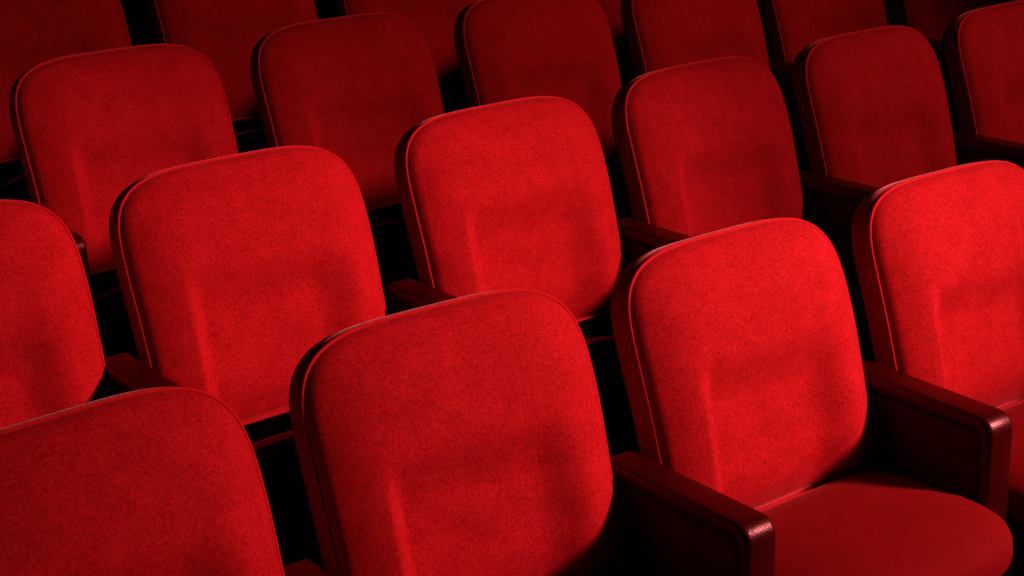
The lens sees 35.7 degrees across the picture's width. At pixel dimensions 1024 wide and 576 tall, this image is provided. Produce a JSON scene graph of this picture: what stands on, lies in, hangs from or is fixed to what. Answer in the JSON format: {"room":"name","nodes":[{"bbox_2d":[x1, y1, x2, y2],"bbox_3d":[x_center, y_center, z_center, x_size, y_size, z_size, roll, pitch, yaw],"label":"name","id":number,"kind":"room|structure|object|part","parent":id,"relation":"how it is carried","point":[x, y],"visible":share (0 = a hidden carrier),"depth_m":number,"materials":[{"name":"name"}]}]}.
{"room":"auditorium","nodes":[
{"label":"auditorium","id":0,"kind":"room"},
{"bbox_2d":[0,0,619,183],"bbox_3d":[-0.126,-2.249,6.075,11.500,4.300,0.100,-16,23,-36],"label":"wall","id":1,"kind":"structure","parent":0,"point":[137,13],"depth_m":5.46,"materials":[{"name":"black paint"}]},
{"bbox_2d":[578,313,1023,575],"bbox_3d":[2.025,0.281,4.153,11.500,0.560,6.600,-16,23,-36],"label":"floor","id":2,"kind":"structure","parent":0,"point":[599,326],"depth_m":4.24,"materials":[{"name":"black carpet"}]},
{"bbox_2d":[0,199,110,428],"bbox_3d":[-0.826,0.349,2.445,0.575,0.892,0.426,-15,23,-35],"label":"seat","id":3,"kind":"object","parent":2,"relation":"on","point":[52,360],"visible":0.63,"depth_m":2.49,"materials":[{"name":"red fabric"}]},
{"bbox_2d":[0,0,131,297],"bbox_3d":[-1.135,-0.326,3.990,0.575,0.892,0.426,-16,23,-36],"label":"seat","id":4,"kind":"object","parent":2,"relation":"on","point":[33,33],"visible":0.31,"depth_m":3.94,"materials":[{"name":"red fabric"}]},
{"bbox_3d":[-1.299,-0.272,3.788,0.060,0.300,0.305,-16,23,-36],"label":"armrest","id":5,"kind":"part","parent":4,"relation":"part of","materials":[{"name":"red"}]},
{"bbox_2d":[3,174,24,187],"bbox_3d":[-1.095,-0.145,4.042,0.488,0.355,0.119,-16,23,-36],"label":"seat cushion","id":6,"kind":"object","parent":4,"relation":"on","point":[19,181],"depth_m":3.87,"materials":[{"name":"red fabric"}]},
{"bbox_3d":[-1.164,-0.337,4.062,0.530,0.203,0.075,-16,23,-36],"label":"seat frame","id":7,"kind":"part","parent":4,"relation":"part of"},
{"bbox_2d":[9,44,237,360],"bbox_3d":[-0.766,-0.043,3.394,0.575,0.892,0.426,-16,23,-36],"label":"seat","id":8,"kind":"object","parent":2,"relation":"on","point":[89,126],"visible":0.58,"depth_m":3.32,"materials":[{"name":"red fabric"}]},
{"bbox_3d":[-0.930,0.011,3.193,0.060,0.300,0.305,-16,23,-36],"label":"armrest","id":9,"kind":"part","parent":8,"relation":"part of","materials":[{"name":"red"}]},
{"bbox_2d":[93,286,120,303],"bbox_3d":[-0.726,0.138,3.447,0.488,0.355,0.119,-16,23,-36],"label":"seat cushion","id":10,"kind":"object","parent":8,"relation":"on","point":[112,296],"depth_m":3.29,"materials":[{"name":"red fabric"}]},
{"bbox_3d":[-0.795,-0.055,3.466,0.530,0.203,0.075,-16,23,-36],"label":"seat frame","id":11,"kind":"part","parent":8,"relation":"part of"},
{"bbox_2d":[0,387,284,575],"bbox_3d":[-0.409,0.625,1.861,0.575,0.897,0.533,-17,23,-38],"label":"seat","id":12,"kind":"object","parent":2,"relation":"on","point":[158,481],"visible":1,"depth_m":1.89,"materials":[{"name":"red fabric"}]},
{"bbox_2d":[148,0,317,153],"bbox_3d":[-0.694,-0.450,4.321,0.575,0.892,0.426,-16,23,-36],"label":"seat","id":13,"kind":"object","parent":2,"relation":"on","point":[226,32],"visible":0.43,"depth_m":4.26,"materials":[{"name":"red fabric"}]},
{"bbox_3d":[-0.722,-0.462,4.393,0.530,0.203,0.075,-16,23,-36],"label":"seat frame","id":14,"kind":"part","parent":13,"relation":"part of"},
{"bbox_2d":[234,128,262,135],"bbox_3d":[-0.653,-0.269,4.373,0.488,0.355,0.119,-16,23,-36],"label":"seat cushion","id":15,"kind":"object","parent":13,"relation":"on","point":[255,132],"depth_m":4.26,"materials":[{"name":"red fabric"}]},
{"bbox_2d":[104,145,386,570],"bbox_3d":[-0.398,0.234,2.754,0.575,0.889,0.426,-16,23,-36],"label":"seat","id":16,"kind":"object","parent":2,"relation":"on","point":[230,269],"visible":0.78,"depth_m":2.70,"materials":[{"name":"red fabric"}]},
{"bbox_3d":[-0.570,0.304,2.569,0.046,0.277,0.278,-16,23,-36],"label":"arm panel","id":17,"kind":"part","parent":16,"relation":"part of","materials":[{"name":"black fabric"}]},
{"bbox_3d":[-0.563,0.287,2.552,0.060,0.300,0.305,-16,23,-36],"label":"armrest","id":18,"kind":"part","parent":16,"relation":"part of","materials":[{"name":"red"}]},
{"bbox_3d":[-0.427,0.221,2.825,0.530,0.203,0.075,-16,23,-36],"label":"seat frame","id":19,"kind":"part","parent":16,"relation":"part of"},
{"bbox_2d":[252,430,293,450],"bbox_3d":[-0.358,0.414,2.805,0.488,0.355,0.119,-16,23,-36],"label":"seat cushion","id":20,"kind":"object","parent":16,"relation":"on","point":[284,441],"depth_m":2.70,"materials":[{"name":"red fabric"}]},
{"bbox_2d":[250,13,443,314],"bbox_3d":[-0.324,-0.168,3.726,0.575,0.892,0.426,-16,23,-36],"label":"seat","id":21,"kind":"object","parent":2,"relation":"on","point":[350,87],"visible":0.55,"depth_m":3.68,"materials":[{"name":"red fabric"}]},
{"bbox_3d":[-0.352,-0.179,3.798,0.530,0.203,0.075,-16,23,-36],"label":"seat frame","id":22,"kind":"part","parent":21,"relation":"part of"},
{"bbox_2d":[370,217,404,227],"bbox_3d":[-0.283,0.013,3.779,0.488,0.355,0.119,-16,23,-36],"label":"seat cushion","id":23,"kind":"object","parent":21,"relation":"on","point":[396,223],"depth_m":3.70,"materials":[{"name":"red fabric"}]},
{"bbox_2d":[336,0,477,218],"bbox_3d":[-0.249,-0.575,4.654,0.575,0.892,0.426,-16,23,-36],"label":"seat","id":24,"kind":"object","parent":2,"relation":"on","point":[435,19],"visible":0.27,"depth_m":4.65,"materials":[{"name":"red fabric"}]},
{"bbox_3d":[-0.277,-0.587,4.726,0.530,0.203,0.075,-16,23,-36],"label":"seat frame","id":25,"kind":"part","parent":24,"relation":"part of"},
{"bbox_2d":[441,92,464,95],"bbox_3d":[-0.208,-0.394,4.707,0.488,0.355,0.119,-16,23,-36],"label":"seat cushion","id":26,"kind":"object","parent":24,"relation":"on","point":[457,93],"depth_m":4.66,"materials":[{"name":"red fabric"}]},
{"bbox_2d":[283,289,628,575],"bbox_3d":[0.003,0.503,2.187,0.575,0.897,0.533,-14,22,-33],"label":"seat","id":27,"kind":"object","parent":2,"relation":"on","point":[465,435],"visible":0.99,"depth_m":2.19,"materials":[{"name":"red fabric"}]},
{"bbox_3d":[-0.202,0.541,2.036,0.060,0.300,0.305,-14,22,-33],"label":"armrest","id":28,"kind":"part","parent":27,"relation":"part of","materials":[{"name":"red"}]},
{"bbox_2d":[386,96,638,456],"bbox_3d":[0.051,0.108,3.087,0.575,0.892,0.426,-16,23,-36],"label":"seat","id":29,"kind":"object","parent":2,"relation":"on","point":[516,193],"visible":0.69,"depth_m":3.05,"materials":[{"name":"red fabric"}]},
{"bbox_3d":[-0.120,0.179,2.902,0.046,0.277,0.278,-16,23,-36],"label":"arm panel","id":30,"kind":"part","parent":29,"relation":"part of","materials":[{"name":"black fabric"}]},
{"bbox_3d":[-0.113,0.162,2.885,0.060,0.300,0.305,-16,23,-36],"label":"armrest","id":31,"kind":"part","parent":29,"relation":"part of","materials":[{"name":"red"}]},
{"bbox_2d":[585,336,612,343],"bbox_3d":[0.091,0.288,3.139,0.488,0.355,0.119,-16,23,-36],"label":"seat cushion","id":32,"kind":"object","parent":29,"relation":"on","point":[604,339],"depth_m":3.13,"materials":[{"name":"red fabric"}]},
{"bbox_2d":[454,0,631,219],"bbox_3d":[0.127,-0.294,4.064,0.575,0.892,0.426,-16,23,-36],"label":"seat","id":33,"kind":"object","parent":2,"relation":"on","point":[506,50],"visible":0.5,"depth_m":4.01,"materials":[{"name":"red fabric"}]},
{"bbox_2d":[597,0,634,171],"bbox_3d":[0.189,-0.698,4.982,0.575,0.892,0.426,-16,23,-36],"label":"seat","id":34,"kind":"object","parent":2,"relation":"on","point":[611,8],"visible":0.05,"depth_m":5.05,"materials":[{"name":"red fabric"}]},
{"bbox_2d":[611,56,804,335],"bbox_3d":[0.481,-0.021,3.434,0.575,0.892,0.426,-16,23,-36],"label":"seat","id":35,"kind":"object","parent":2,"relation":"on","point":[706,146],"visible":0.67,"depth_m":3.36,"materials":[{"name":"red fabric"}]},
{"bbox_3d":[0.310,0.050,3.249,0.046,0.277,0.278,-16,23,-36],"label":"arm panel","id":36,"kind":"part","parent":35,"relation":"part of","materials":[{"name":"black fabric"}]},
{"bbox_3d":[0.318,0.033,3.232,0.060,0.300,0.305,-16,23,-36],"label":"armrest","id":37,"kind":"part","parent":35,"relation":"part of","materials":[{"name":"red"}]},
{"bbox_2d":[621,0,800,171],"bbox_3d":[0.567,-0.418,4.394,0.575,0.892,0.426,-16,23,-36],"label":"seat","id":38,"kind":"object","parent":2,"relation":"on","point":[660,34],"visible":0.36,"depth_m":4.31,"materials":[{"name":"red fabric"}]},
{"bbox_2d":[757,0,771,58],"bbox_3d":[1.063,-0.944,5.638,0.575,0.892,0.426,-16,23,-36],"label":"seat","id":39,"kind":"object","parent":2,"relation":"on","point":[758,3],"visible":0.02,"depth_m":5.45,"materials":[{"name":"red fabric"}]},
{"bbox_2d":[610,218,1013,575],"bbox_3d":[0.455,0.387,2.495,0.575,0.897,0.533,-15,22,-35],"label":"seat","id":40,"kind":"object","parent":2,"relation":"on","point":[737,347],"visible":1,"depth_m":2.43,"materials":[{"name":"red fabric"}]},
{"bbox_3d":[0.248,0.444,2.353,0.046,0.277,0.278,-15,22,-35],"label":"arm panel","id":41,"kind":"part","parent":40,"relation":"part of","materials":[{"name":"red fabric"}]},
{"bbox_3d":[0.256,0.427,2.336,0.060,0.300,0.305,-15,22,-35],"label":"armrest","id":42,"kind":"part","parent":40,"relation":"part of","materials":[{"name":"red"}]},
{"bbox_2d":[760,470,1012,575],"bbox_3d":[0.527,0.408,2.444,0.488,0.119,0.355,-15,22,-35],"label":"seat cushion","id":43,"kind":"object","parent":40,"relation":"on","point":[825,522],"depth_m":2.41,"materials":[{"name":"red fabric"}]},
{"bbox_2d":[759,0,887,171],"bbox_3d":[0.985,-0.535,4.708,0.575,0.892,0.426,-16,23,-36],"label":"seat","id":44,"kind":"object","parent":2,"relation":"on","point":[791,26],"visible":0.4,"depth_m":4.57,"materials":[{"name":"red fabric"}]},
{"bbox_3d":[0.822,-0.482,4.506,0.060,0.300,0.305,-16,23,-36],"label":"armrest","id":45,"kind":"part","parent":44,"relation":"part of","materials":[{"name":"red wood"}]},
{"bbox_3d":[0.814,-0.464,4.523,0.046,0.277,0.278,-16,23,-36],"label":"arm panel","id":46,"kind":"part","parent":44,"relation":"part of","materials":[{"name":"black fabric"}]},
{"bbox_2d":[790,25,956,362],"bbox_3d":[0.915,-0.143,3.759,0.575,0.892,0.426,-16,23,-36],"label":"seat","id":47,"kind":"object","parent":2,"relation":"on","point":[871,105],"visible":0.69,"depth_m":3.66,"materials":[{"name":"red fabric"}]},
{"bbox_3d":[0.743,-0.072,3.574,0.046,0.277,0.278,-16,23,-36],"label":"arm panel","id":48,"kind":"part","parent":47,"relation":"part of","materials":[{"name":"black fabric"}]},
{"bbox_3d":[0.751,-0.089,3.557,0.060,0.300,0.305,-16,23,-36],"label":"armrest","id":49,"kind":"part","parent":47,"relation":"part of","materials":[{"name":"red wood"}]},
{"bbox_2d":[849,160,1023,541],"bbox_3d":[0.891,0.267,2.812,0.575,0.897,0.533,-15,22,-33],"label":"seat","id":50,"kind":"object","parent":2,"relation":"on","point":[937,257],"visible":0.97,"depth_m":2.73,"materials":[{"name":"red fabric"}]},
{"bbox_3d":[0.680,0.323,2.675,0.046,0.277,0.278,-15,22,-33],"label":"arm panel","id":51,"kind":"part","parent":50,"relation":"part of","materials":[{"name":"black wood"}]},
{"bbox_3d":[0.687,0.306,2.658,0.060,0.300,0.305,-15,22,-33],"label":"armrest","id":52,"kind":"part","parent":50,"relation":"part of","materials":[{"name":"red"}]},
{"bbox_2d":[1002,401,1023,521],"bbox_3d":[0.961,0.290,2.759,0.488,0.119,0.355,-15,22,-33],"label":"seat cushion","id":53,"kind":"object","parent":50,"relation":"on","point":[1014,507],"depth_m":2.61,"materials":[{"name":"red fabric"}]},
{"bbox_2d":[890,0,1000,131],"bbox_3d":[1.430,-0.660,5.041,0.575,0.892,0.426,-16,23,-36],"label":"seat","id":54,"kind":"object","parent":2,"relation":"on","point":[931,18],"visible":0.23,"depth_m":4.91,"materials":[{"name":"red fabric"}]},
{"bbox_3d":[1.267,-0.607,4.840,0.060,0.300,0.305,-16,23,-36],"label":"armrest","id":55,"kind":"part","parent":54,"relation":"part of","materials":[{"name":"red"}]},
{"bbox_3d":[1.259,-0.589,4.856,0.046,0.277,0.278,-16,23,-36],"label":"arm panel","id":56,"kind":"part","parent":54,"relation":"part of","materials":[{"name":"black fabric"}]},
{"bbox_2d":[941,0,1023,168],"bbox_3d":[1.353,-0.266,4.087,0.575,0.892,0.426,-16,23,-36],"label":"seat","id":57,"kind":"object","parent":2,"relation":"on","point":[983,48],"visible":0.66,"depth_m":3.95,"materials":[{"name":"red fabric"}]},
{"bbox_3d":[1.190,-0.212,3.886,0.060,0.300,0.305,-16,23,-36],"label":"armrest","id":58,"kind":"part","parent":57,"relation":"part of","materials":[{"name":"red"}]},
{"bbox_3d":[1.182,-0.195,3.903,0.046,0.277,0.278,-16,23,-36],"label":"arm panel","id":59,"kind":"part","parent":57,"relation":"part of","materials":[{"name":"black fabric"}]},
{"bbox_2d":[1002,0,1017,2],"bbox_3d":[1.867,-0.783,5.369,0.575,0.892,0.426,-16,23,-36],"label":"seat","id":60,"kind":"object","parent":2,"relation":"on","point":[1003,1],"visible":0.02,"depth_m":5.25,"materials":[{"name":"red fabric"}]}
]}

